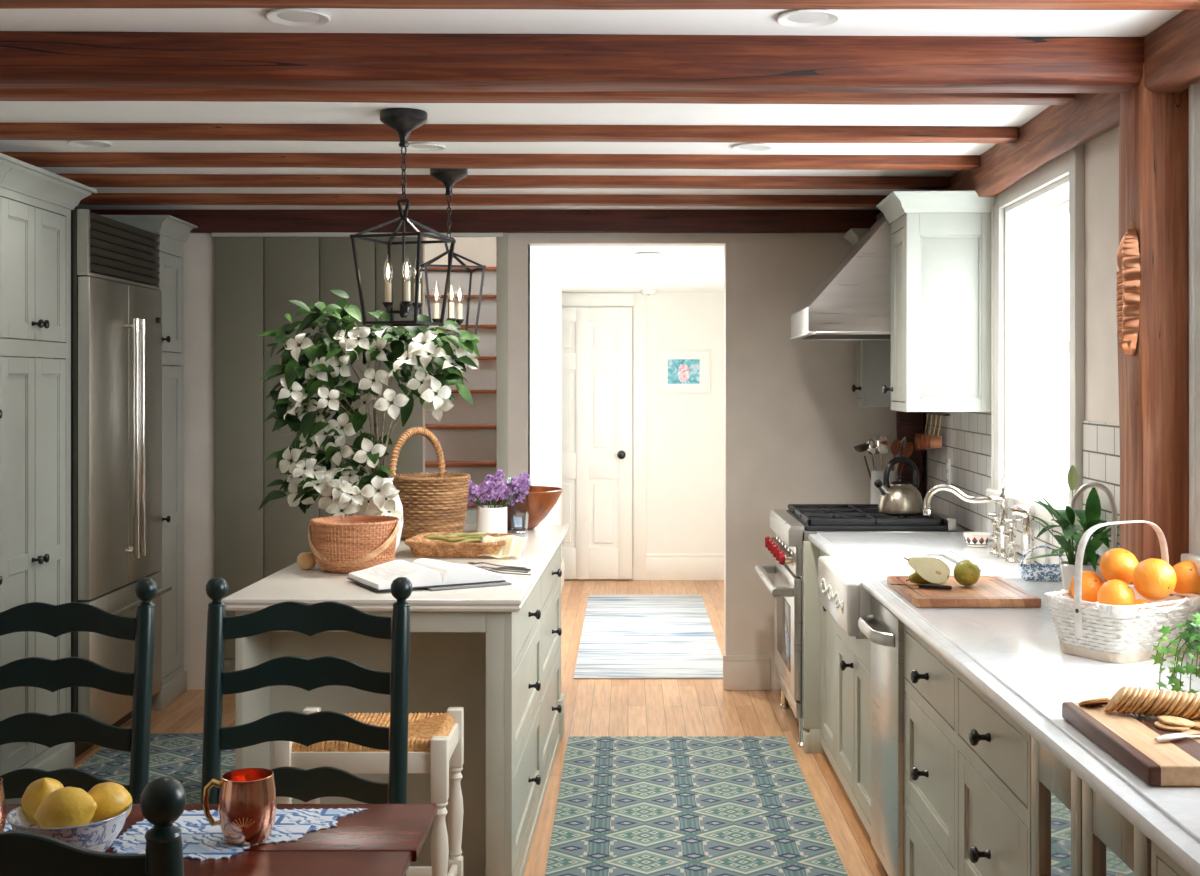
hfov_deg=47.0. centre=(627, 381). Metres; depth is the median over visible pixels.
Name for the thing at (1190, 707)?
cracker
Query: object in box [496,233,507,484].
trim
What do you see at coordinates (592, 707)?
floor
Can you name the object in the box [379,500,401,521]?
flower
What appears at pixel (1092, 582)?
orange
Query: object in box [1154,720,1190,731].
cracker
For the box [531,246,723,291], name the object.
ceiling
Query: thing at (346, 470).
flower
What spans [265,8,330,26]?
recessed light
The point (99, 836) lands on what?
bowl
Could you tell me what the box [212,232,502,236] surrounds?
trim
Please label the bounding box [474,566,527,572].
fork
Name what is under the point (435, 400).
flower
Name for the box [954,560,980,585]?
pear
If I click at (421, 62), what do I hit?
ceiling beam
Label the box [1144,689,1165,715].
cracker
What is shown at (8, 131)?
joist
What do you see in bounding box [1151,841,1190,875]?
base cabinet
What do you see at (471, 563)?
fork
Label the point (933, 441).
bowl
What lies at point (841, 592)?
sink
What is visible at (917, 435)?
bowl
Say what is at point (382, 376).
flower
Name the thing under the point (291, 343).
flower
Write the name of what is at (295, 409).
flower
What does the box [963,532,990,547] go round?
bowl
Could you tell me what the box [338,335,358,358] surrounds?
flower
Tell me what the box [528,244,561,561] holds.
wall
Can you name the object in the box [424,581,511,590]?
magazine
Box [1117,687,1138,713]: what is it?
cracker
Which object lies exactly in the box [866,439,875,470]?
spoon
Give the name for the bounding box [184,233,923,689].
wall
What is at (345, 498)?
flower
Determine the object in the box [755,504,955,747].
range cooker
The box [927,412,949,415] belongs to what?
utensil rail
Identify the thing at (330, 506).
flower
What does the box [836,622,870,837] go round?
base cabinet
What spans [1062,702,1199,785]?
serving board
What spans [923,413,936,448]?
measuring cup
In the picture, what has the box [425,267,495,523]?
staircase
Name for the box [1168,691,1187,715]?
cracker
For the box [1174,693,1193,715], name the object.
cracker
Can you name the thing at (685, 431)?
wall
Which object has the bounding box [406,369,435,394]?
flower
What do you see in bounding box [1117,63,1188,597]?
timber post
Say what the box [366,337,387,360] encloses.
flower
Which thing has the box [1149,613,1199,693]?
ivy plant
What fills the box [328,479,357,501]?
flower
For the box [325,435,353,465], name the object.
flower
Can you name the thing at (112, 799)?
lemon
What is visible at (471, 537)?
bean
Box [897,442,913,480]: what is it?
spoon
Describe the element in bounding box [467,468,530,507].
bouquet
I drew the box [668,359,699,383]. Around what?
print
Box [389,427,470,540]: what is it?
basket
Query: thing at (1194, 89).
window
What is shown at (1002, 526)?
bridge faucet
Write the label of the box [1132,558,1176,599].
orange
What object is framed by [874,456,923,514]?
kettle
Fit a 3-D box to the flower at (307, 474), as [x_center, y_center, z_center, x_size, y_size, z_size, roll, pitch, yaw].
[-1.076,0.309,4.741,0.111,0.029,0.103,6,22,34]
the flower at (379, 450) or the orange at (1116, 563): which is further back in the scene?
the flower at (379, 450)
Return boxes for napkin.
[478,535,527,557]
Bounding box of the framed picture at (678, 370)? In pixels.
[657,349,709,392]
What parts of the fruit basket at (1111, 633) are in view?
handle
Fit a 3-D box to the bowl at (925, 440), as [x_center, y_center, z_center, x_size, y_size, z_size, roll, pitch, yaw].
[1.385,0.275,6.316,0.054,0.064,0.064,0,0,2]
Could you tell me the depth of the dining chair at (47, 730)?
3.18 m
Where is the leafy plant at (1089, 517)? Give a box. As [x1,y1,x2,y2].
[1026,465,1119,569]
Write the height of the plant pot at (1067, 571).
0.095 m
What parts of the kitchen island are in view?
drawer, drawer, drawer, frame, knob, knob, knob, drawer, drawer, drawer, knob, knob, knob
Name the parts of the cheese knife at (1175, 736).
blade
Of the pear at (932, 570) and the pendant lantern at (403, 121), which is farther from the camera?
the pendant lantern at (403, 121)
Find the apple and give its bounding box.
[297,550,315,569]
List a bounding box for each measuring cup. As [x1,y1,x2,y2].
[915,412,928,449]
[919,415,932,449]
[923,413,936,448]
[928,416,941,447]
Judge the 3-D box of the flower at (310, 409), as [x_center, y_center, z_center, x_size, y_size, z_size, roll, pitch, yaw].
[-1.124,0.089,4.818,0.129,0.120,0.034,-2,-19,20]
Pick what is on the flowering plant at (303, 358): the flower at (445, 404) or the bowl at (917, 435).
the flower at (445, 404)
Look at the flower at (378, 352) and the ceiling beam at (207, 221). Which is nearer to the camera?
the flower at (378, 352)
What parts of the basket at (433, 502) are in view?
handle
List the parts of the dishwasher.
handle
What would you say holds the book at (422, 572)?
on the magazine at (491, 584)
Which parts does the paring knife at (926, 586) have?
handle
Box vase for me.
[353,476,402,553]
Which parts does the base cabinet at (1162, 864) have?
door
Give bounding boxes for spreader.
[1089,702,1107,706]
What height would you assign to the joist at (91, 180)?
0.061 m
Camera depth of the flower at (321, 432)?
4.77 m
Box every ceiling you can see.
[0,8,1182,209]
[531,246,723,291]
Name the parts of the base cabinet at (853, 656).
door, knob, door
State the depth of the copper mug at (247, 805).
2.28 m
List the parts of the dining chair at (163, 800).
post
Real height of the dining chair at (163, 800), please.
1.066 m
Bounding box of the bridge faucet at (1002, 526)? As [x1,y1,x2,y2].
[923,478,1020,562]
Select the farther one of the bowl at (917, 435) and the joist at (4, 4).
the bowl at (917, 435)
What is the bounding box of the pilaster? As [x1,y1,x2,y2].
[803,541,824,752]
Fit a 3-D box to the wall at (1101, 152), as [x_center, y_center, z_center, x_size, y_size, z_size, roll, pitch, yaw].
[1.445,0.220,2.433,0.200,2.600,9.270,0,0,2]
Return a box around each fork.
[468,562,526,567]
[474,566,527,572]
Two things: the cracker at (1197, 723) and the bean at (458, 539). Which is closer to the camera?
the cracker at (1197, 723)
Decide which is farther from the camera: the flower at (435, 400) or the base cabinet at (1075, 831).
the flower at (435, 400)
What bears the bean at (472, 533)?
in the wicker tray
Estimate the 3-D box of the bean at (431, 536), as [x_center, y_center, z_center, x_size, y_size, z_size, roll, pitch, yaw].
[-0.683,0.560,4.957,0.094,0.017,0.019,0,0,8]
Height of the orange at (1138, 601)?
0.081 m
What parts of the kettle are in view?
spout, lid, handle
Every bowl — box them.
[6,802,131,851]
[475,486,562,530]
[915,433,927,449]
[919,434,927,449]
[923,435,935,448]
[928,436,941,447]
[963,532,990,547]
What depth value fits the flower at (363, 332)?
4.69 m
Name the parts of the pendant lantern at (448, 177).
arm, chain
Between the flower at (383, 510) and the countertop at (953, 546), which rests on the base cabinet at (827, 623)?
the countertop at (953, 546)
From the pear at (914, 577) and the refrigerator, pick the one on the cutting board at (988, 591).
the pear at (914, 577)
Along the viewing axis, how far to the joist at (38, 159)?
5.11 m
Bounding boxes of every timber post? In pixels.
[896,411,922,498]
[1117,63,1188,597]
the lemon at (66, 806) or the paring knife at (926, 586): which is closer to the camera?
the lemon at (66, 806)
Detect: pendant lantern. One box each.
[350,108,455,326]
[413,168,485,336]
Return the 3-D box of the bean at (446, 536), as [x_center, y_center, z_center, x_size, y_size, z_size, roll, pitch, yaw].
[-0.660,0.560,4.979,0.091,0.017,0.019,0,0,-6]
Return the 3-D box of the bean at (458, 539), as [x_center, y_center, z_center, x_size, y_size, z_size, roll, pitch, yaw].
[-0.576,0.571,4.979,0.109,0.017,0.019,0,0,13]
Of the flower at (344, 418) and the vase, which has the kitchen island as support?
the vase
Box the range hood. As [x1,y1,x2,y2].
[790,212,890,339]
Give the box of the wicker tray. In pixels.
[404,532,514,557]
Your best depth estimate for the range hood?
5.68 m
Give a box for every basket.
[308,515,399,573]
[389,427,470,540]
[1018,545,1063,580]
[1044,520,1199,662]
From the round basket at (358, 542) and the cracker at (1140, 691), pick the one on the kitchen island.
the round basket at (358, 542)
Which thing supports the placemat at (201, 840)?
on the dining table
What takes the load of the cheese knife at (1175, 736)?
on the serving board at (1128, 738)
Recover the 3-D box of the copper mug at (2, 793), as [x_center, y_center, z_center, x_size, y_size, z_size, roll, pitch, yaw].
[-1.077,0.713,2.264,0.095,0.108,0.108,0,0,17]
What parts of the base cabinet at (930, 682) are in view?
knob, knob, drawer, drawer, drawer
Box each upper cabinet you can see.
[842,228,890,405]
[876,191,995,411]
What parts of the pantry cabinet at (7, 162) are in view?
crown moulding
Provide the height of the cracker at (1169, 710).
0.048 m
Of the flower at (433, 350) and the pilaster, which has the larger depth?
the pilaster
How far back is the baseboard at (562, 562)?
10.05 m
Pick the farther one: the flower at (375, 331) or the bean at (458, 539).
the bean at (458, 539)
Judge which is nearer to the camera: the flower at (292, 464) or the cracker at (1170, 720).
the cracker at (1170, 720)
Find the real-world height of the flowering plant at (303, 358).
0.884 m
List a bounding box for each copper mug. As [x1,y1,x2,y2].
[0,777,5,831]
[202,768,276,844]
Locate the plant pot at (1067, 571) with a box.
[1060,561,1096,595]
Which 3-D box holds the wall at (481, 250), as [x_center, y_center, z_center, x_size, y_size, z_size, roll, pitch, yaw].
[-1.175,-0.280,9.485,1.150,3.600,0.030,0,0,0]
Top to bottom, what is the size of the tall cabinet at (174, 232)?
2.284 m
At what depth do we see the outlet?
6.16 m
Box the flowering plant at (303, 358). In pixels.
[258,289,480,521]
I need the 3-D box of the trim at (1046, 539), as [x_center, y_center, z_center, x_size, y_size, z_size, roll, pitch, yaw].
[1.403,0.535,4.745,0.009,0.170,1.080,0,0,1]
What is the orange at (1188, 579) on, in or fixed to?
in the fruit basket at (1111, 633)
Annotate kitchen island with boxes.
[222,524,568,875]
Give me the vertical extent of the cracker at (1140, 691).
0.048 m
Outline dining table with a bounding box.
[6,804,436,875]
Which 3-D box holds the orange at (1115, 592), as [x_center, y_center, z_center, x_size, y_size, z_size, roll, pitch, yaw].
[1.097,0.485,3.099,0.082,0.081,0.082,0,0,19]
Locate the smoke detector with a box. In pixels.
[640,289,656,294]
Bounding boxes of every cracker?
[1079,697,1110,705]
[1105,686,1127,711]
[1111,687,1133,711]
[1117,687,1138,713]
[1122,687,1142,713]
[1128,688,1149,713]
[1132,689,1155,714]
[1138,688,1158,715]
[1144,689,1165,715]
[1149,691,1171,715]
[1154,690,1176,716]
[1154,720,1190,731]
[1159,716,1194,726]
[1160,691,1181,715]
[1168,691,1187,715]
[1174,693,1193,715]
[1176,693,1199,717]
[1185,693,1199,718]
[1188,706,1199,719]
[1192,721,1199,728]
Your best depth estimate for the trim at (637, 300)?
10.58 m
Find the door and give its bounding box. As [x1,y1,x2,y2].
[562,307,631,578]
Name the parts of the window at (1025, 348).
sill, sash, sash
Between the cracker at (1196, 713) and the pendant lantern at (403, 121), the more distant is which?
the pendant lantern at (403, 121)
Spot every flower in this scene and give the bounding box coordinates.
[278,378,302,402]
[279,447,302,473]
[284,397,305,419]
[285,333,313,361]
[287,468,307,489]
[287,481,314,506]
[290,393,318,420]
[293,458,316,478]
[299,433,315,453]
[302,465,325,480]
[303,478,331,493]
[305,357,331,380]
[314,408,325,422]
[314,471,333,491]
[315,426,341,446]
[317,387,338,409]
[318,485,340,508]
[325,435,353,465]
[325,501,358,521]
[327,412,358,439]
[327,466,352,477]
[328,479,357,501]
[330,355,350,376]
[333,327,358,351]
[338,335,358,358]
[339,465,360,483]
[339,483,362,504]
[346,327,369,349]
[347,493,368,508]
[353,438,386,467]
[354,393,375,414]
[358,368,388,394]
[358,492,379,512]
[360,475,395,507]
[365,326,397,337]
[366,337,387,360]
[374,388,408,419]
[375,486,399,511]
[376,367,401,385]
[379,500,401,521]
[393,351,418,371]
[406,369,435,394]
[408,330,437,354]
[412,345,446,368]
[420,378,450,409]
[422,395,454,420]
[443,355,463,373]
[456,348,478,368]
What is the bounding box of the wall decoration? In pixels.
[1116,221,1139,355]
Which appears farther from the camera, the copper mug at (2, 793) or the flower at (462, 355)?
the flower at (462, 355)
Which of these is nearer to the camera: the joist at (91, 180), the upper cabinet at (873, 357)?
the joist at (91, 180)
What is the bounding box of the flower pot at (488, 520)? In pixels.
[476,505,506,532]
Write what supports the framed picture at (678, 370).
attached to the wall at (685, 431)
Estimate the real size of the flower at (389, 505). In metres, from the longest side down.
0.114 x 0.106 x 0.030 m
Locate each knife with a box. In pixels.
[486,567,530,571]
[891,584,951,589]
[1155,733,1199,741]
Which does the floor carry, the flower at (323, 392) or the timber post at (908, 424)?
the timber post at (908, 424)
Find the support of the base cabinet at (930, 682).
on the floor
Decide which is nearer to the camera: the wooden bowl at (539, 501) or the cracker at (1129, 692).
the cracker at (1129, 692)
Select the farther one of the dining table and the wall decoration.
the wall decoration
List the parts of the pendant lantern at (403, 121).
arm, chain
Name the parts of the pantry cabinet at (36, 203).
door, door, knob, knob, knob, knob, crown moulding, door, door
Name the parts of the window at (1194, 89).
sill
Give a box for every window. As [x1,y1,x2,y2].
[986,143,1084,529]
[1181,81,1199,576]
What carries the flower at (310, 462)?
on the flowering plant at (303, 358)
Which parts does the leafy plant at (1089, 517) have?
stem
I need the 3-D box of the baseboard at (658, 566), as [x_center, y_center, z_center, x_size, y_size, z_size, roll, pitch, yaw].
[0.495,1.420,10.591,0.730,0.200,0.018,0,0,0]
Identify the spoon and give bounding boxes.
[481,568,530,575]
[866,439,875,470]
[891,439,900,470]
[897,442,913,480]
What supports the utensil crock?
on the countertop
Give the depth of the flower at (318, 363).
4.79 m
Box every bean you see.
[425,535,449,539]
[443,535,456,537]
[453,538,479,542]
[455,538,479,542]
[459,532,484,536]
[463,536,481,538]
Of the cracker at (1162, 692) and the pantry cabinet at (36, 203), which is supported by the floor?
the pantry cabinet at (36, 203)
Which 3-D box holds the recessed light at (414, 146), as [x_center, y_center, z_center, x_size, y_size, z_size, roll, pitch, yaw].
[-0.725,-0.840,4.931,0.148,0.008,0.148,0,0,0]
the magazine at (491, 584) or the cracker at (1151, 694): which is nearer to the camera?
the cracker at (1151, 694)
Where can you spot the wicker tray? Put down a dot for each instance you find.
(420, 546)
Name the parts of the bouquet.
stem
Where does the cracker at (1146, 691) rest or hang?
on the serving board at (1128, 738)
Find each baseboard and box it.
[561,559,563,592]
[646,554,723,579]
[723,655,769,689]
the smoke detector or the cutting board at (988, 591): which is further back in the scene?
the smoke detector
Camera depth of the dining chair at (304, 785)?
3.19 m
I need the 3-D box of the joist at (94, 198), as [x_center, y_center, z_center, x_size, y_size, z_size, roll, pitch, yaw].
[-0.775,-0.835,6.255,4.250,0.061,0.105,0,0,-1]
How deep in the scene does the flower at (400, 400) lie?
4.70 m
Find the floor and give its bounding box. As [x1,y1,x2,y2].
[73,580,887,875]
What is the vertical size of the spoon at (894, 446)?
0.322 m
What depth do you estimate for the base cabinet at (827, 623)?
5.46 m
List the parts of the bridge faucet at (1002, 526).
spout, lever, lever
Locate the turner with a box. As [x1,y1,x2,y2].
[874,436,887,470]
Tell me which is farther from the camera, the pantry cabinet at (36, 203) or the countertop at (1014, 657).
the pantry cabinet at (36, 203)
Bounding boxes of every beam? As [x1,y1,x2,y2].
[0,31,1144,92]
[90,210,880,232]
[932,10,1199,196]
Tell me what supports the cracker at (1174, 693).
on the serving board at (1128, 738)
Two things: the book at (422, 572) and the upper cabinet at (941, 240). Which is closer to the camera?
the book at (422, 572)
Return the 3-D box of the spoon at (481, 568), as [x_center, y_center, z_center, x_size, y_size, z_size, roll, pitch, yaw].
[-0.411,0.609,4.432,0.214,0.014,0.052,0,0,21]
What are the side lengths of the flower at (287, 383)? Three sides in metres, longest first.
0.113 x 0.105 x 0.030 m
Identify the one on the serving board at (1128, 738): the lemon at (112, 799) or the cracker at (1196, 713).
the cracker at (1196, 713)
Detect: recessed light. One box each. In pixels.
[67,140,111,147]
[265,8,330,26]
[404,143,445,150]
[634,252,661,255]
[731,143,772,151]
[776,9,839,27]
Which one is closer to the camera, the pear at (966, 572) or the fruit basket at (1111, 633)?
the fruit basket at (1111, 633)
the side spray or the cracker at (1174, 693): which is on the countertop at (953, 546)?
the side spray
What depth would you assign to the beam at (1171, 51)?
3.96 m
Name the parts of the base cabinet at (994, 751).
knob, knob, drawer, drawer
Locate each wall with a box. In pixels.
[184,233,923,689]
[425,237,495,266]
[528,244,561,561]
[562,292,723,579]
[924,88,1197,641]
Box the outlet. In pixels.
[946,458,950,484]
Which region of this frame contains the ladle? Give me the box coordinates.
[854,443,870,480]
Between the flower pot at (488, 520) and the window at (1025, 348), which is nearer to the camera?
the window at (1025, 348)
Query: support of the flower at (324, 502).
on the flowering plant at (303, 358)
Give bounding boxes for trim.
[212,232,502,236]
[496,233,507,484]
[562,293,645,579]
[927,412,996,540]
[997,503,1082,563]
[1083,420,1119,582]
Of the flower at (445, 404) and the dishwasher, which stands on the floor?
the dishwasher
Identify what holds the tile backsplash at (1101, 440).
attached to the wall at (1101, 152)
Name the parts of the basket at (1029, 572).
handle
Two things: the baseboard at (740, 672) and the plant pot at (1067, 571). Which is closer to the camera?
the plant pot at (1067, 571)
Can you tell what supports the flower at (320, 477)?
on the flowering plant at (303, 358)
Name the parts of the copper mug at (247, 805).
handle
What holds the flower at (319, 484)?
on the flowering plant at (303, 358)
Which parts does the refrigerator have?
door, freezer drawer, handle, handle, handle, door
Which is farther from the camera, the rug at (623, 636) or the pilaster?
the rug at (623, 636)
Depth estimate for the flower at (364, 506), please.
4.75 m
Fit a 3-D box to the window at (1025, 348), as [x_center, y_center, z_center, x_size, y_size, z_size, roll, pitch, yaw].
[1.478,-0.145,4.748,0.240,1.190,1.090,0,0,2]
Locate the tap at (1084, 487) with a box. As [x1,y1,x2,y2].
[1071,482,1117,548]
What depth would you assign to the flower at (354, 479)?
4.79 m
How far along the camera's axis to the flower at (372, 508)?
4.74 m
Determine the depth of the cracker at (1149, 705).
2.41 m
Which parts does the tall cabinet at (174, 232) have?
crown moulding, knob, knob, door, door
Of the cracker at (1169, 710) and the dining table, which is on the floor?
the dining table
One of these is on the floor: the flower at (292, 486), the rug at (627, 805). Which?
the rug at (627, 805)
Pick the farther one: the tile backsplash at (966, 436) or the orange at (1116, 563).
the tile backsplash at (966, 436)
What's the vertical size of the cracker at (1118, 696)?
0.047 m
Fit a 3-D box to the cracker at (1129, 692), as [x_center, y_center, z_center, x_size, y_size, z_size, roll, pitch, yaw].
[0.876,0.563,2.449,0.040,0.045,0.057,0,0,19]
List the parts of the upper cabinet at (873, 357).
knob, crown moulding, door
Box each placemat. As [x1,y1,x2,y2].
[3,819,11,831]
[111,808,367,860]
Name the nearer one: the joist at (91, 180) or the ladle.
the joist at (91, 180)
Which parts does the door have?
knob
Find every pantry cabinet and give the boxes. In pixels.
[0,153,18,584]
[0,160,96,803]
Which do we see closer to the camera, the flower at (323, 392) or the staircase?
the flower at (323, 392)
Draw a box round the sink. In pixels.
[818,556,955,638]
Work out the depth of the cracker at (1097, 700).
2.48 m
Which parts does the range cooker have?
knob, knob, knob, handle, knob, knob, knob, leg, oven door, kick panel, control panel, leg, trim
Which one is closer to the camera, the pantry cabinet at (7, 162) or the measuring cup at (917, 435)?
the pantry cabinet at (7, 162)
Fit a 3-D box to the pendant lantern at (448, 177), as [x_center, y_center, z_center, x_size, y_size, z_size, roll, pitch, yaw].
[-0.707,-0.511,5.450,0.241,0.666,0.241,0,0,-19]
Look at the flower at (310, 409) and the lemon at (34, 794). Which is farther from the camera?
the flower at (310, 409)
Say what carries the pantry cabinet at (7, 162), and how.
on the floor
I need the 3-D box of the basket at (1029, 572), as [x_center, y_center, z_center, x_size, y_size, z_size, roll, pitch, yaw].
[1.300,0.566,4.330,0.144,0.107,0.090,0,0,4]
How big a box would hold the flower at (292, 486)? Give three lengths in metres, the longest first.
0.099 x 0.092 x 0.036 m
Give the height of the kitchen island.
0.900 m
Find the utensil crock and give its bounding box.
[870,469,895,503]
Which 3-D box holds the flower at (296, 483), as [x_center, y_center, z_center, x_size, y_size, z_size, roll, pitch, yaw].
[-1.133,0.331,4.786,0.103,0.096,0.027,-18,-37,0]
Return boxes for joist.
[0,0,1199,9]
[0,88,1074,104]
[0,123,1017,142]
[0,152,979,169]
[57,174,951,189]
[78,193,887,206]
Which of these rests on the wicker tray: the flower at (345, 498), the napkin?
the napkin
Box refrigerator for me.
[71,209,171,757]
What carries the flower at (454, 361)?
on the flowering plant at (303, 358)
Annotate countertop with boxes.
[809,532,1035,578]
[862,579,1199,875]
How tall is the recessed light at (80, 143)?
0.008 m
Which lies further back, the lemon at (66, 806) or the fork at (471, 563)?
the fork at (471, 563)
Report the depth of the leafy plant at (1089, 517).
3.99 m
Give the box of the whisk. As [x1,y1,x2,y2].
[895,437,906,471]
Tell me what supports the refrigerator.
on the floor
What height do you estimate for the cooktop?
0.021 m
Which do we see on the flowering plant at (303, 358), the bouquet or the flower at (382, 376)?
the flower at (382, 376)
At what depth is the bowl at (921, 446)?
6.42 m
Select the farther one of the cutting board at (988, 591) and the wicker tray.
the wicker tray
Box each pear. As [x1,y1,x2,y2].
[904,557,949,583]
[906,571,933,583]
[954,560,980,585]
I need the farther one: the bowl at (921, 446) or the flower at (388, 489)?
the bowl at (921, 446)
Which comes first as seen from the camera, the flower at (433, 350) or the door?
the flower at (433, 350)
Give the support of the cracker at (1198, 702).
on the serving board at (1128, 738)
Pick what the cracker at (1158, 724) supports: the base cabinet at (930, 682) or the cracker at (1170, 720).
the cracker at (1170, 720)
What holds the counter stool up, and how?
on the floor
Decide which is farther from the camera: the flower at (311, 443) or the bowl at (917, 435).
the bowl at (917, 435)
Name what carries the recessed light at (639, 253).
in the ceiling at (574, 268)
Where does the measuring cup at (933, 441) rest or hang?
hanging from the utensil rail
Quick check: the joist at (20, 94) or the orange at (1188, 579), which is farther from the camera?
the joist at (20, 94)
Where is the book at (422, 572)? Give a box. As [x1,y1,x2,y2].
[347,558,505,590]
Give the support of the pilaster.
on the floor
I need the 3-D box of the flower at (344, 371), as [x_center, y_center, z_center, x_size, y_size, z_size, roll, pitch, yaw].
[-1.003,-0.055,4.808,0.105,0.098,0.028,39,3,6]
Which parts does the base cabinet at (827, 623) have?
door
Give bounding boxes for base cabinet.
[820,550,835,771]
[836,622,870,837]
[904,624,956,875]
[957,671,1030,875]
[1031,736,1150,875]
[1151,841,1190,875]
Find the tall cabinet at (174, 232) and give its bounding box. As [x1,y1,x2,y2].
[101,215,197,710]
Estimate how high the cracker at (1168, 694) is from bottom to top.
0.045 m
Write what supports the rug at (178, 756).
on the floor
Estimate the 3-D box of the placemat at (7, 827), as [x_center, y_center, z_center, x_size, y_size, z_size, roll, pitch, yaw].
[-1.209,0.768,2.244,0.369,0.002,0.356,0,0,-3]
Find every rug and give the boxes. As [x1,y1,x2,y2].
[76,733,234,803]
[545,736,847,875]
[573,595,722,678]
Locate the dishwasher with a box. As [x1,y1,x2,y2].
[858,596,903,875]
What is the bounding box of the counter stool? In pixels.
[273,707,463,875]
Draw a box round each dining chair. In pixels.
[0,578,157,803]
[0,776,186,875]
[201,577,411,875]
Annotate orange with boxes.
[1069,571,1103,601]
[1097,579,1135,608]
[1099,548,1138,583]
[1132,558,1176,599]
[1135,599,1155,608]
[1173,561,1199,597]
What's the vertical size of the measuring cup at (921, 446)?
0.173 m
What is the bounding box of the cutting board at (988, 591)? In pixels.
[887,576,1040,607]
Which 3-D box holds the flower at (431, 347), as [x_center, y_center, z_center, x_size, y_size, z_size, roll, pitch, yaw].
[-0.698,-0.131,4.716,0.128,0.034,0.119,-37,53,-21]
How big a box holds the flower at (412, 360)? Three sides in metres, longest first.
0.126 x 0.116 x 0.033 m
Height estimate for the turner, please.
0.336 m
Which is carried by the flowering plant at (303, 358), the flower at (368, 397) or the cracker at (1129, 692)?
the flower at (368, 397)
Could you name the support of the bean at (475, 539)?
in the wicker tray
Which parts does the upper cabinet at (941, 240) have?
knob, door, crown moulding, panel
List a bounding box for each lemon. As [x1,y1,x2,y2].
[21,778,63,824]
[34,787,96,827]
[88,782,131,822]
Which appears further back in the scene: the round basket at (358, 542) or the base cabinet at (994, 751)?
the round basket at (358, 542)
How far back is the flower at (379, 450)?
4.76 m
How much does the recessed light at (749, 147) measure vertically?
0.008 m
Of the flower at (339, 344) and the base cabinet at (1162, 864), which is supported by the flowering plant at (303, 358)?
the flower at (339, 344)
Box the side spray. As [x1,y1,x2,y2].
[1012,505,1034,563]
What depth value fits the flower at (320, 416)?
4.81 m
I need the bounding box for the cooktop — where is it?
[786,510,946,530]
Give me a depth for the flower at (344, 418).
4.80 m
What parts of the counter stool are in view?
leg, leg, seat, seat rail, leg, leg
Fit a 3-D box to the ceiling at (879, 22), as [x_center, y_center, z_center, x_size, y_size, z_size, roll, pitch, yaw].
[-0.600,-0.895,2.310,5.200,0.100,9.020,0,0,0]
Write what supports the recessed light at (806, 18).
in the ceiling at (879, 22)
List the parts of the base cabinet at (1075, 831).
door, glass, door, glass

